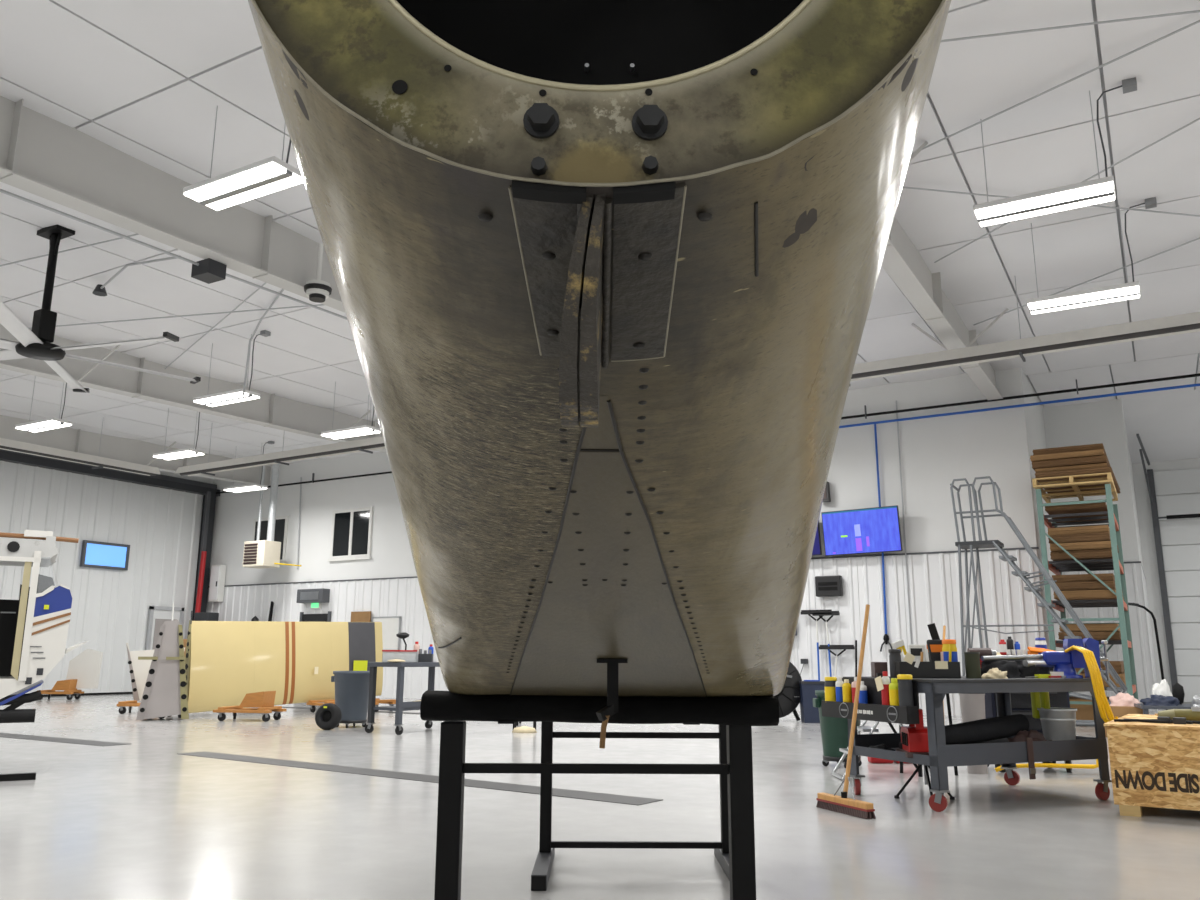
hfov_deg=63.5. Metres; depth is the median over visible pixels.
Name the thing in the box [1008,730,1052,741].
cloth
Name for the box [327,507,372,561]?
window
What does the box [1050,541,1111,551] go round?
bundle
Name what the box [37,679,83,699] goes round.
dolly
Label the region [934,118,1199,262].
rod
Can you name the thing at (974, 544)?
ladder
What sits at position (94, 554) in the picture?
television
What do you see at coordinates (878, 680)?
paper tag
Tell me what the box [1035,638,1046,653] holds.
jug
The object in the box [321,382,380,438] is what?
lamp
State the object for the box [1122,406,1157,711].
wall
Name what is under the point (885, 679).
spray can
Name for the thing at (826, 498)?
wall speaker
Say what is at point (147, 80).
ceiling
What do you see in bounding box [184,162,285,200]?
diffuser
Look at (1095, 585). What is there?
bundle
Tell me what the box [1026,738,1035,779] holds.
leather strap
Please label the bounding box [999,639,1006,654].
bottle
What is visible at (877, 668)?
radio
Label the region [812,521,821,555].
wall screen
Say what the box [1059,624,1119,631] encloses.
bundle
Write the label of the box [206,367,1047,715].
wall
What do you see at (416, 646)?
spray bottle
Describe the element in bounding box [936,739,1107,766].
shelf
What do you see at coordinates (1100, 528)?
bundle
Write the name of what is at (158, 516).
door
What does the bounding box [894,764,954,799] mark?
tripod
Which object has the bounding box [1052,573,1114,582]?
bundle
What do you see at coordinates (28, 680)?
vent
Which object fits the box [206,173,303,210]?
diffuser
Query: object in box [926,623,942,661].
container
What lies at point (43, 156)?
roof beam
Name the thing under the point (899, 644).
spray bottle
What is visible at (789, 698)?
fan
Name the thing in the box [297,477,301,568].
conduit
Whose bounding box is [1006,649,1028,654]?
tray
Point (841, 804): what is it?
push broom
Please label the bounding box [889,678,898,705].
spray can
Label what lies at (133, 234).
rod
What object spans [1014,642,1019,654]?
bottle
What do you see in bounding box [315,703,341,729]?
wheel
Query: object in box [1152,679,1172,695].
wrap
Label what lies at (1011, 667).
cloth
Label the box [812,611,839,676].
squeegee
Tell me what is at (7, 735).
floor strip
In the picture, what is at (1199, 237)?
rod
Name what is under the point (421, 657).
tray
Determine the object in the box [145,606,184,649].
door
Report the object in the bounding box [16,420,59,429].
diffuser
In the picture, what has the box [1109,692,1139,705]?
wrap
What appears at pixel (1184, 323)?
heater
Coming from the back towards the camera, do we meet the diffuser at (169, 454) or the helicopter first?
the diffuser at (169, 454)
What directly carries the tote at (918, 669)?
on the workbench
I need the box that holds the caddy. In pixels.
[896,709,928,757]
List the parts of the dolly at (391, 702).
rail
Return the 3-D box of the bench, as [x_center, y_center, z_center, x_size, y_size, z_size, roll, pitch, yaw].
[-2.701,3.612,14.215,0.698,0.984,1.310,-8,-15,34]
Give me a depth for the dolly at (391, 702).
19.23 m
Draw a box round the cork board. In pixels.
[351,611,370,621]
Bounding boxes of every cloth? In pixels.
[981,660,1020,677]
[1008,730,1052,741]
[1014,660,1049,677]
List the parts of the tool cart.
drawer, drawer handle, drawer, drawer handle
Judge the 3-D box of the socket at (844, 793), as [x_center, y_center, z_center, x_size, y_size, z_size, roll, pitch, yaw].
[1.733,2.458,6.885,0.044,0.060,0.044,5,-13,-22]
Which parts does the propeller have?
blade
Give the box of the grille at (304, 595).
[300,591,318,599]
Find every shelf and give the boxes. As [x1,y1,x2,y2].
[373,706,419,710]
[848,733,900,747]
[852,746,936,765]
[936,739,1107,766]
[1007,733,1096,739]
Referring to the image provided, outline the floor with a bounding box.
[0,694,1199,899]
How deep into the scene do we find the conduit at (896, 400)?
19.58 m
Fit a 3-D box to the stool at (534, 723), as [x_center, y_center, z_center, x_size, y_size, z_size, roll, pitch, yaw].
[-1.117,3.836,14.454,0.360,0.660,0.360,0,-12,0]
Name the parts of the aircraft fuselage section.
doubler plate, belly panel, belly panel, doubler plate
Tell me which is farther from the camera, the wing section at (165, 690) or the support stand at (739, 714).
the wing section at (165, 690)
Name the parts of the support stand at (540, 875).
leg, leg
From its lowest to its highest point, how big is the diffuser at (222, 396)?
0.026 m
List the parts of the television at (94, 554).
pane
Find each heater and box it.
[0,417,159,475]
[174,278,1199,475]
[242,463,300,568]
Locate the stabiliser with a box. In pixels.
[126,643,184,700]
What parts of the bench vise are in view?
tag plate, handle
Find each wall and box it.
[159,471,213,616]
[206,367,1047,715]
[1023,372,1063,650]
[1043,399,1155,711]
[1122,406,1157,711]
[1132,458,1199,702]
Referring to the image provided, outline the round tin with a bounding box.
[964,652,980,677]
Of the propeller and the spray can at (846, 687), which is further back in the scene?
the propeller
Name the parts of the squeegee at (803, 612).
rubber blade, handle, handle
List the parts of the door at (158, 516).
panel, panel, panel, panel, header rail, panel, panel, panel, post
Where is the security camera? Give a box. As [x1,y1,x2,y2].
[304,243,331,302]
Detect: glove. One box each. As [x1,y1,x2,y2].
[1030,692,1040,718]
[1040,692,1049,708]
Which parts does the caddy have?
handle post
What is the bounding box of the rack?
[1036,484,1138,704]
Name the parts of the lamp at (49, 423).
cord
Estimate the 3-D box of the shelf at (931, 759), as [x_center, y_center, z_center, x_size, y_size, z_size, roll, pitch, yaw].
[2.222,2.331,7.406,0.010,0.070,1.010,5,-13,-23]
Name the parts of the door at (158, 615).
frame, pane, frame, frame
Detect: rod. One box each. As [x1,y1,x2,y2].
[0,234,138,266]
[29,304,323,328]
[164,282,265,368]
[855,640,856,676]
[902,186,1199,216]
[911,20,1199,154]
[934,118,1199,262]
[940,10,1199,42]
[974,237,1199,324]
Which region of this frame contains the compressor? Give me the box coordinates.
[194,612,218,620]
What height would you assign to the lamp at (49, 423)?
1.142 m
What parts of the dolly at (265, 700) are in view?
rail, rail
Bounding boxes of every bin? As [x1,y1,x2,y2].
[799,680,824,722]
[959,693,987,773]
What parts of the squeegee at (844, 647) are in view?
handle, rubber blade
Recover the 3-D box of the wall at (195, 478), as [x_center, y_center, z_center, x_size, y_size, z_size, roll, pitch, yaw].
[-20.246,0.833,16.424,0.300,7.200,32.000,-7,-14,29]
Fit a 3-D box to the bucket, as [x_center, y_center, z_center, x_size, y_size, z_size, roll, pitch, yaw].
[3.643,2.226,7.700,0.290,0.340,0.290,-7,-14,29]
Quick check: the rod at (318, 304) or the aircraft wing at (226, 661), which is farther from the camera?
the aircraft wing at (226, 661)
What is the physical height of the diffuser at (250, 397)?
0.026 m
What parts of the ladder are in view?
leg, leg, knee rail, leg, knee rail, leg, handrail, handrail, handrail, rail, rail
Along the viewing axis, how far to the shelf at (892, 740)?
7.99 m
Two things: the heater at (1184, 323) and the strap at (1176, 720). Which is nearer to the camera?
the strap at (1176, 720)
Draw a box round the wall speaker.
[823,481,830,501]
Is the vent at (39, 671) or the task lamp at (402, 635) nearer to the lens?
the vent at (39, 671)
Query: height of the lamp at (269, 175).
1.045 m
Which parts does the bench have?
leg, leg, leg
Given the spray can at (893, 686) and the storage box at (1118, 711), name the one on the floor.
the storage box at (1118, 711)
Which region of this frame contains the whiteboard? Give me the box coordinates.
[372,616,400,649]
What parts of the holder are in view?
panel, panel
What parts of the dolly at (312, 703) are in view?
rail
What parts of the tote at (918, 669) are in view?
tool handle, tool handle, tool handle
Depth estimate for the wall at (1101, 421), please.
21.39 m
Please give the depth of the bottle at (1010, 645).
9.80 m
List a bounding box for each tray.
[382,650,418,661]
[418,649,433,661]
[418,654,433,661]
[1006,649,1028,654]
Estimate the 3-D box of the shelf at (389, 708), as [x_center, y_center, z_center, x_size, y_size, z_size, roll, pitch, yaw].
[-2.699,3.763,14.188,0.580,0.040,1.200,-8,-15,34]
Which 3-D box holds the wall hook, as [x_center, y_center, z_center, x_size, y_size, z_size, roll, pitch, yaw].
[4.177,4.666,20.007,0.218,0.701,0.110,-7,-14,29]
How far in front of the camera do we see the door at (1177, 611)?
24.78 m
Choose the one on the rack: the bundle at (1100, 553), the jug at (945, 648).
the bundle at (1100, 553)
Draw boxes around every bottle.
[413,642,419,653]
[851,677,860,702]
[859,681,867,703]
[891,640,906,661]
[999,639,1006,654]
[1007,637,1013,654]
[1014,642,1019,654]
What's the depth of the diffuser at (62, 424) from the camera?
18.85 m
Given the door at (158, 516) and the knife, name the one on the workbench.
the knife
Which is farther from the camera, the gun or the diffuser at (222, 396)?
the diffuser at (222, 396)
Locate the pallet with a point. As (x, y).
(1074, 483)
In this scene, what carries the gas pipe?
attached to the roof beam
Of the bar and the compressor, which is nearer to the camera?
the bar
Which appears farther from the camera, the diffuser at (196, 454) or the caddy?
the diffuser at (196, 454)
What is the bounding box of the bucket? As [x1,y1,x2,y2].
[1037,707,1076,740]
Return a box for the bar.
[981,654,1053,666]
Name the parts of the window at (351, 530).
pane, sill, pane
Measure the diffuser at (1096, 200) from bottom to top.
0.026 m
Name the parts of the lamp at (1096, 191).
cord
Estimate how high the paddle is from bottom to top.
0.300 m
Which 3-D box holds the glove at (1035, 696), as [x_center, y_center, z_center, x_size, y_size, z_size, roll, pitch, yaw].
[3.525,2.017,7.848,0.060,0.300,0.060,5,-13,-23]
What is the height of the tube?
0.112 m
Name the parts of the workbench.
leg, wire coil, leg, leg, leg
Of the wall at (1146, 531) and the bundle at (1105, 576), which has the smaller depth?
the bundle at (1105, 576)
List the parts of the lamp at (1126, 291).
cord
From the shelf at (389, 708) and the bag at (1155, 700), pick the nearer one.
the bag at (1155, 700)
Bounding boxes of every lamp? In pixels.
[15,376,72,431]
[153,408,204,459]
[183,106,303,210]
[193,330,270,406]
[224,441,274,492]
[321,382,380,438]
[396,632,408,649]
[973,77,1136,226]
[1027,197,1156,313]
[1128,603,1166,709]
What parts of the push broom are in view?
handle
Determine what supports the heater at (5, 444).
hanging from the ceiling
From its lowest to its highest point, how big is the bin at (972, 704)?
0.870 m
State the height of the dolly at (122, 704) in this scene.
0.224 m
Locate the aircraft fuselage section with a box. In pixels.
[248,0,950,747]
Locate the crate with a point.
(1157, 765)
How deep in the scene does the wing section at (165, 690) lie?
16.39 m
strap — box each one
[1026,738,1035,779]
[1027,647,1052,654]
[1064,645,1117,722]
[1114,716,1199,723]
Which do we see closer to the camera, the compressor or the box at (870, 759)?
the box at (870, 759)
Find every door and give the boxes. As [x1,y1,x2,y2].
[0,449,220,696]
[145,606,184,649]
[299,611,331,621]
[1136,434,1199,702]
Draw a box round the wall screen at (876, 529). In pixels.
[821,505,902,555]
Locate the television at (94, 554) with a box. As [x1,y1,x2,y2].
[80,540,129,570]
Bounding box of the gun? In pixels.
[967,648,996,666]
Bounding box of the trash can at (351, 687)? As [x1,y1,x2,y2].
[331,671,369,727]
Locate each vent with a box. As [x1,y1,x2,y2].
[25,677,31,683]
[36,668,42,674]
[815,575,842,596]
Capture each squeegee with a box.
[800,610,831,679]
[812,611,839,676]
[819,645,854,676]
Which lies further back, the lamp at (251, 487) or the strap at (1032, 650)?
the lamp at (251, 487)
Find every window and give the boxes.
[252,515,288,563]
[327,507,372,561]
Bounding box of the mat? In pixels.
[899,714,1029,748]
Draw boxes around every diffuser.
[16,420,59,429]
[30,423,71,431]
[153,451,194,457]
[165,453,203,459]
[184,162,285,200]
[194,392,248,403]
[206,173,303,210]
[207,395,259,406]
[224,486,259,490]
[235,487,266,492]
[321,428,371,436]
[332,430,379,438]
[974,182,1113,217]
[979,195,1114,226]
[1028,286,1138,308]
[1031,295,1139,313]
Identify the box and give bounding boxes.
[183,639,186,656]
[868,757,893,762]
[908,645,925,661]
[1069,696,1108,719]
[1104,706,1148,736]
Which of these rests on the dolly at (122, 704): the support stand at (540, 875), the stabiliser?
the stabiliser
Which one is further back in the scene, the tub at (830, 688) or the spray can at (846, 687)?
the tub at (830, 688)
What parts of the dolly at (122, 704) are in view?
rail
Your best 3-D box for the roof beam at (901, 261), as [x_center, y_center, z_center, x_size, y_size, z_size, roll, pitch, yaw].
[-0.086,-3.745,5.643,1.541,1.640,32.112,-7,-14,29]
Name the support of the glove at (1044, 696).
hanging from the workbench
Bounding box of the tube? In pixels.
[1158,707,1199,720]
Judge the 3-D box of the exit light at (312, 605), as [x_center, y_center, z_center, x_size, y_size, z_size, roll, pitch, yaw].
[-7.970,4.325,27.226,0.380,0.260,0.086,-7,-14,29]
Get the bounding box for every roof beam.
[0,96,344,311]
[0,324,386,452]
[0,415,270,485]
[881,141,1008,401]
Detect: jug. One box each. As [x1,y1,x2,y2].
[942,639,957,661]
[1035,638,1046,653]
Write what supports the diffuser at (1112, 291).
attached to the lamp at (1126, 291)
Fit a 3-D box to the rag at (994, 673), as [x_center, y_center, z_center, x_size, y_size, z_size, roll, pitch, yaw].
[3.041,1.720,7.478,0.224,0.081,0.153,5,-13,-23]
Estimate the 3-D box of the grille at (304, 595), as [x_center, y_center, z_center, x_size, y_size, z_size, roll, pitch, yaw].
[-8.116,4.068,27.081,0.700,0.220,0.010,-7,-14,29]
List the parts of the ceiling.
panel, panel, panel, panel, panel, panel, panel, panel, panel, panel, panel, panel, panel, panel, panel, panel, panel, panel, panel, panel, panel, panel, panel, panel, panel, panel, panel, panel, panel, panel, panel, panel, panel, panel, panel, panel, panel, panel, panel, panel, panel, panel, panel, panel, panel, panel, panel, panel, panel, panel, panel, panel, panel, panel, panel, panel, panel, panel, panel, panel, panel, panel, panel, panel, panel, panel, panel, panel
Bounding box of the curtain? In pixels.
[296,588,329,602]
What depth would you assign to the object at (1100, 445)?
16.55 m
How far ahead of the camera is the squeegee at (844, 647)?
19.61 m
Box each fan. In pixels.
[0,224,200,392]
[772,662,801,720]
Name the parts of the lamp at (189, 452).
cord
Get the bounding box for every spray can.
[428,644,433,653]
[835,677,843,701]
[842,679,851,702]
[881,671,889,704]
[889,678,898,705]
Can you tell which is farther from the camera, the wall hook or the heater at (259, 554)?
the heater at (259, 554)
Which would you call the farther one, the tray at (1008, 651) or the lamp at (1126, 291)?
the lamp at (1126, 291)
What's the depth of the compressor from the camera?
28.32 m
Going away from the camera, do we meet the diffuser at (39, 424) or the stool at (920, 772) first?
the stool at (920, 772)
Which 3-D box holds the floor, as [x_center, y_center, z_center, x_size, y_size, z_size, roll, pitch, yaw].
[-2.496,3.478,10.740,36.100,0.200,41.600,-7,-14,29]
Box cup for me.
[888,649,900,677]
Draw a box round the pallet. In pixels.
[1032,472,1117,502]
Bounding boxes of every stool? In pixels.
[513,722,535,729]
[832,720,929,779]
[899,693,957,776]
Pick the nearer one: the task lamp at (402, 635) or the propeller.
the task lamp at (402, 635)
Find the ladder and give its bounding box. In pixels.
[950,476,1127,725]
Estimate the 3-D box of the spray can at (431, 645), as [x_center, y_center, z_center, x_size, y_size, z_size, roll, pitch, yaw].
[-2.524,3.031,14.470,0.081,0.260,0.081,-7,-14,29]
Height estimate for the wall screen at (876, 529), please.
0.933 m
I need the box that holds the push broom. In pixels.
[816,604,875,818]
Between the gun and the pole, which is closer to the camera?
the gun
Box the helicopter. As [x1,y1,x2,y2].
[0,530,89,705]
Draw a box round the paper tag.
[875,676,883,690]
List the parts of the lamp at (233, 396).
cord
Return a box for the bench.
[365,662,439,734]
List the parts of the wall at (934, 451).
metal panel, metal panel, metal panel, metal panel, metal panel, metal panel, metal panel, metal panel, metal panel, metal panel, metal panel, cap trim, metal panel, metal panel, metal panel, metal panel, metal panel, metal panel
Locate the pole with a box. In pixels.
[943,625,945,724]
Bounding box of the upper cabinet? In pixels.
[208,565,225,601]
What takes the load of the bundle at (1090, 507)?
on the rack
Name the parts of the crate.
board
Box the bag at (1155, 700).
[1140,694,1179,705]
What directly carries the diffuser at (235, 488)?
attached to the lamp at (251, 487)
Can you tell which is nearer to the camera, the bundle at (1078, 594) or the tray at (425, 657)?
the tray at (425, 657)
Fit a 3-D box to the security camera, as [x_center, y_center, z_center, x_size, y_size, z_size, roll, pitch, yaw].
[-3.639,-2.308,12.566,0.354,0.770,0.348,-7,-14,29]
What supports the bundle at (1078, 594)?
on the rack
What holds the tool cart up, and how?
on the floor
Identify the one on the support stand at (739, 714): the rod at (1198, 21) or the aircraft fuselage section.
the aircraft fuselage section
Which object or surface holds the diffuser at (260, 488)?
attached to the lamp at (251, 487)
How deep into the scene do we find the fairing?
23.94 m
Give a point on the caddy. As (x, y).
(914, 737)
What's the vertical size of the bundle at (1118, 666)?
0.188 m
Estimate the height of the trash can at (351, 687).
0.840 m
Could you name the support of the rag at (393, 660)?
on the bench
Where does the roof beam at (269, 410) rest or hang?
attached to the ceiling
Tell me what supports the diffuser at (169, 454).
attached to the lamp at (189, 452)
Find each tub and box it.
[824,677,836,700]
[897,674,913,705]
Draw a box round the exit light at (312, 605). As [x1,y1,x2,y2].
[310,603,321,608]
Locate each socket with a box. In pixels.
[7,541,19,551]
[841,791,846,797]
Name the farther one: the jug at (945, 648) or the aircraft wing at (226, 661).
the aircraft wing at (226, 661)
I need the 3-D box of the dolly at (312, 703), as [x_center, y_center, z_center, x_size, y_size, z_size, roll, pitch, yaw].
[-5.209,4.955,18.737,0.800,0.224,0.570,-11,-16,43]
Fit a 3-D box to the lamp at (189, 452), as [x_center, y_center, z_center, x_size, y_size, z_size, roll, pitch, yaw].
[-9.222,-0.459,21.554,1.520,1.204,0.400,-7,-14,29]
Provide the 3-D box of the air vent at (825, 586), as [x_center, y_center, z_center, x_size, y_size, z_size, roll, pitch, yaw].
[4.725,2.812,20.032,0.540,0.420,0.160,-7,-14,29]
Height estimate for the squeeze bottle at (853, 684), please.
0.250 m
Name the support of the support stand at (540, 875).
on the floor
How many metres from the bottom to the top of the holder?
0.310 m
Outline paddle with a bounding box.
[1172,683,1184,704]
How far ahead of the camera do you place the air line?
18.74 m
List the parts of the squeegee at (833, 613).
handle, handle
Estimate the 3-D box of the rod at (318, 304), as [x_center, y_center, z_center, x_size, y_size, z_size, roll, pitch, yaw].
[-6.258,-2.168,15.465,7.052,0.065,0.021,-2,-12,11]
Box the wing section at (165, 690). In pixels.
[136,603,188,719]
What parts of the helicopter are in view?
belly sill, door post, instrument panel, window trim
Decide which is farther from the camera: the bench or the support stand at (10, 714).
the bench
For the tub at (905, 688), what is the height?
0.280 m
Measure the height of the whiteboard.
0.900 m
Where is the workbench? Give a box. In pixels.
[843,676,1111,811]
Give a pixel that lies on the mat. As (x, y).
(994, 729)
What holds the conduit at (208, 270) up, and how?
attached to the roof beam at (43, 156)
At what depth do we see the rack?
16.48 m
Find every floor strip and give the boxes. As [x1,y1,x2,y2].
[0,733,128,745]
[179,751,661,804]
[282,707,419,713]
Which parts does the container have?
spout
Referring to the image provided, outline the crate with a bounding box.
[1104,714,1199,816]
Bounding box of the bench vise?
[1041,638,1109,680]
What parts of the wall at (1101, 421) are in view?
metal panel, metal panel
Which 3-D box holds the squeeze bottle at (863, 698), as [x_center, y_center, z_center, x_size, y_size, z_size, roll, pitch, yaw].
[2.068,1.931,7.630,0.069,0.220,0.069,-7,-14,29]
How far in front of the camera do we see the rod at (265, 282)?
15.96 m
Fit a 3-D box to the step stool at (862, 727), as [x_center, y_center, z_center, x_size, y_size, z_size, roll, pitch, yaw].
[2.579,2.678,8.899,0.844,0.623,0.420,0,-12,0]
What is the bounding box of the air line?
[839,383,1199,427]
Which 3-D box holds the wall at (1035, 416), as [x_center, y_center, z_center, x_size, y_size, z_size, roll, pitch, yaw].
[9.205,1.791,20.336,0.300,7.200,3.700,-7,-14,29]
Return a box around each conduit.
[0,189,347,319]
[242,289,283,394]
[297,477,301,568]
[896,400,911,644]
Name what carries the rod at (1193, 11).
attached to the ceiling
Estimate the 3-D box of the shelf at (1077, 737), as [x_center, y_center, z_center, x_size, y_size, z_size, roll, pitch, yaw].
[3.767,2.436,8.059,0.010,0.150,1.010,5,-13,-23]
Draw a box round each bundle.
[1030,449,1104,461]
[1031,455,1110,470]
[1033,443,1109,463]
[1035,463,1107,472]
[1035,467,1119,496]
[1045,502,1107,525]
[1048,525,1109,535]
[1048,532,1118,552]
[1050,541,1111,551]
[1050,549,1119,563]
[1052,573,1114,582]
[1053,581,1122,595]
[1053,589,1123,599]
[1058,632,1120,639]
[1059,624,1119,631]
[1075,661,1124,672]
[1079,672,1125,686]
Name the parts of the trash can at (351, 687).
dolly plate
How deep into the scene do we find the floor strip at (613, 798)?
8.65 m
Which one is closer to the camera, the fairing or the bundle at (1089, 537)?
the bundle at (1089, 537)
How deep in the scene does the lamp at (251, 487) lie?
25.69 m
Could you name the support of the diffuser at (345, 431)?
attached to the lamp at (365, 429)
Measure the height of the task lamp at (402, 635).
0.430 m
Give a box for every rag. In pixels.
[387,659,405,661]
[512,726,536,732]
[981,668,1007,678]
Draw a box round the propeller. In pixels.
[251,601,273,620]
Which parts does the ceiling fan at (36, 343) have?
motor, drop rod, mounting plate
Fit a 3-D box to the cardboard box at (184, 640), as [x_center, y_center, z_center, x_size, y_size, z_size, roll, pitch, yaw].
[-8.842,4.194,20.327,0.640,0.450,0.400,0,-12,0]
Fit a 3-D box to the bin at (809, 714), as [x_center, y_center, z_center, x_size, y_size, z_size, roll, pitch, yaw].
[3.619,4.279,16.532,0.420,0.700,0.340,0,-12,0]
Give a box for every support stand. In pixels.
[0,690,42,781]
[420,690,778,899]
[531,722,729,890]
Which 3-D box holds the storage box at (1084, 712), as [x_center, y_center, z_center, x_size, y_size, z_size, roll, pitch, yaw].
[8.473,4.422,16.482,0.900,0.400,1.600,-7,-14,29]
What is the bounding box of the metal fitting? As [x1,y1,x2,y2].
[1191,696,1199,706]
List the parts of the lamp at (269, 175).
cord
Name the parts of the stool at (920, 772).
leg, leg, leg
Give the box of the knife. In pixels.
[1025,674,1050,677]
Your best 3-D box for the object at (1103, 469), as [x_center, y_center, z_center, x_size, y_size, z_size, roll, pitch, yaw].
[8.576,0.601,17.355,1.172,0.098,2.416,-7,-14,30]
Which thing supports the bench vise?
attached to the workbench
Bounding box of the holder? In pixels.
[821,678,919,723]
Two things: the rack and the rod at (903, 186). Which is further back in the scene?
the rack
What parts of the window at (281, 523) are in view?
pane, pane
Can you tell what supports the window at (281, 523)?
in the wall at (934, 451)
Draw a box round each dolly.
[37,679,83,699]
[117,700,139,713]
[213,691,285,721]
[306,700,334,711]
[375,698,395,711]
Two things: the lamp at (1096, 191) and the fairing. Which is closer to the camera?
the lamp at (1096, 191)
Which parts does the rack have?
frame rail, frame rail, frame rail, frame rail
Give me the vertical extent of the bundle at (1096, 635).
0.118 m
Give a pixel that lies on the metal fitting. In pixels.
(1196, 700)
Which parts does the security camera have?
stem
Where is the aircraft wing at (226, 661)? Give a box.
[185,611,382,712]
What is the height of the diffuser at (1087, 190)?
0.026 m
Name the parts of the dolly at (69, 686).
rail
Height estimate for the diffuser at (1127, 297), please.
0.026 m
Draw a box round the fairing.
[66,649,102,688]
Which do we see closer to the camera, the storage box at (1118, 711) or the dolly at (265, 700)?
the storage box at (1118, 711)
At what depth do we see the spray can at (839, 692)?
7.87 m
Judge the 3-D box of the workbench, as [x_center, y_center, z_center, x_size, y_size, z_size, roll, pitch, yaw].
[2.987,2.290,7.750,1.745,0.919,1.050,5,-13,-23]
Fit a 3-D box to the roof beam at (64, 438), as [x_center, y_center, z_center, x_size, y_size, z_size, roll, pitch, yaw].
[-17.910,-1.682,15.662,1.541,1.640,32.112,-7,-14,29]
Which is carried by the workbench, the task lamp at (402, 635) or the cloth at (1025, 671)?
the cloth at (1025, 671)
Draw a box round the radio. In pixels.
[871,662,887,677]
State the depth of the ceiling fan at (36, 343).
12.20 m
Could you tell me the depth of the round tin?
7.52 m
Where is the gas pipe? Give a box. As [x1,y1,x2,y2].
[216,373,1199,493]
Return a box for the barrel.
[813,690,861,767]
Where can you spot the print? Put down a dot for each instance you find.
(1132, 781)
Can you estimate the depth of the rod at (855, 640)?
19.45 m
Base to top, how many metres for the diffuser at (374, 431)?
0.026 m
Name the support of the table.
on the floor
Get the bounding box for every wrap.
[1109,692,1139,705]
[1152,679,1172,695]
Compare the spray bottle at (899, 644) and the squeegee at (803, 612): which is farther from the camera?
the squeegee at (803, 612)
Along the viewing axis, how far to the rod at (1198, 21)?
9.13 m
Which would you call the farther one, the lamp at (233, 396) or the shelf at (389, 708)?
the lamp at (233, 396)
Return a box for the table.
[1134,703,1197,714]
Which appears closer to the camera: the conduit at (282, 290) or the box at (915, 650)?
the box at (915, 650)
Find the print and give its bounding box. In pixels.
[1114,769,1199,793]
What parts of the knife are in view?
handle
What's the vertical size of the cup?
0.220 m
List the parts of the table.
leg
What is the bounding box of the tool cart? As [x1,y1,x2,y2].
[985,660,1098,771]
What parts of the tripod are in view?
leg, leg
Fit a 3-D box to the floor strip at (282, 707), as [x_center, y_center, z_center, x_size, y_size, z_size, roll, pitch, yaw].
[-3.907,5.083,18.771,7.111,0.006,0.301,-8,-14,32]
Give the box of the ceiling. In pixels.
[0,0,1199,465]
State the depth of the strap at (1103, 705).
7.50 m
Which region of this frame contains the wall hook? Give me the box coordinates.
[800,659,807,674]
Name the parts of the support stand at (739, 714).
leg, leg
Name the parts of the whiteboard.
frame, frame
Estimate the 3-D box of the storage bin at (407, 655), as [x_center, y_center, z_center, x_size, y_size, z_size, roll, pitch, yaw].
[-2.888,2.986,14.047,0.500,0.170,0.315,1,-12,-5]
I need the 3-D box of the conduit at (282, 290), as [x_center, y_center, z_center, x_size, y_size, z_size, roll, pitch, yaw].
[-5.215,-1.665,15.145,0.111,1.276,1.895,9,-15,-34]
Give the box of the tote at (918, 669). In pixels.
[889,644,960,677]

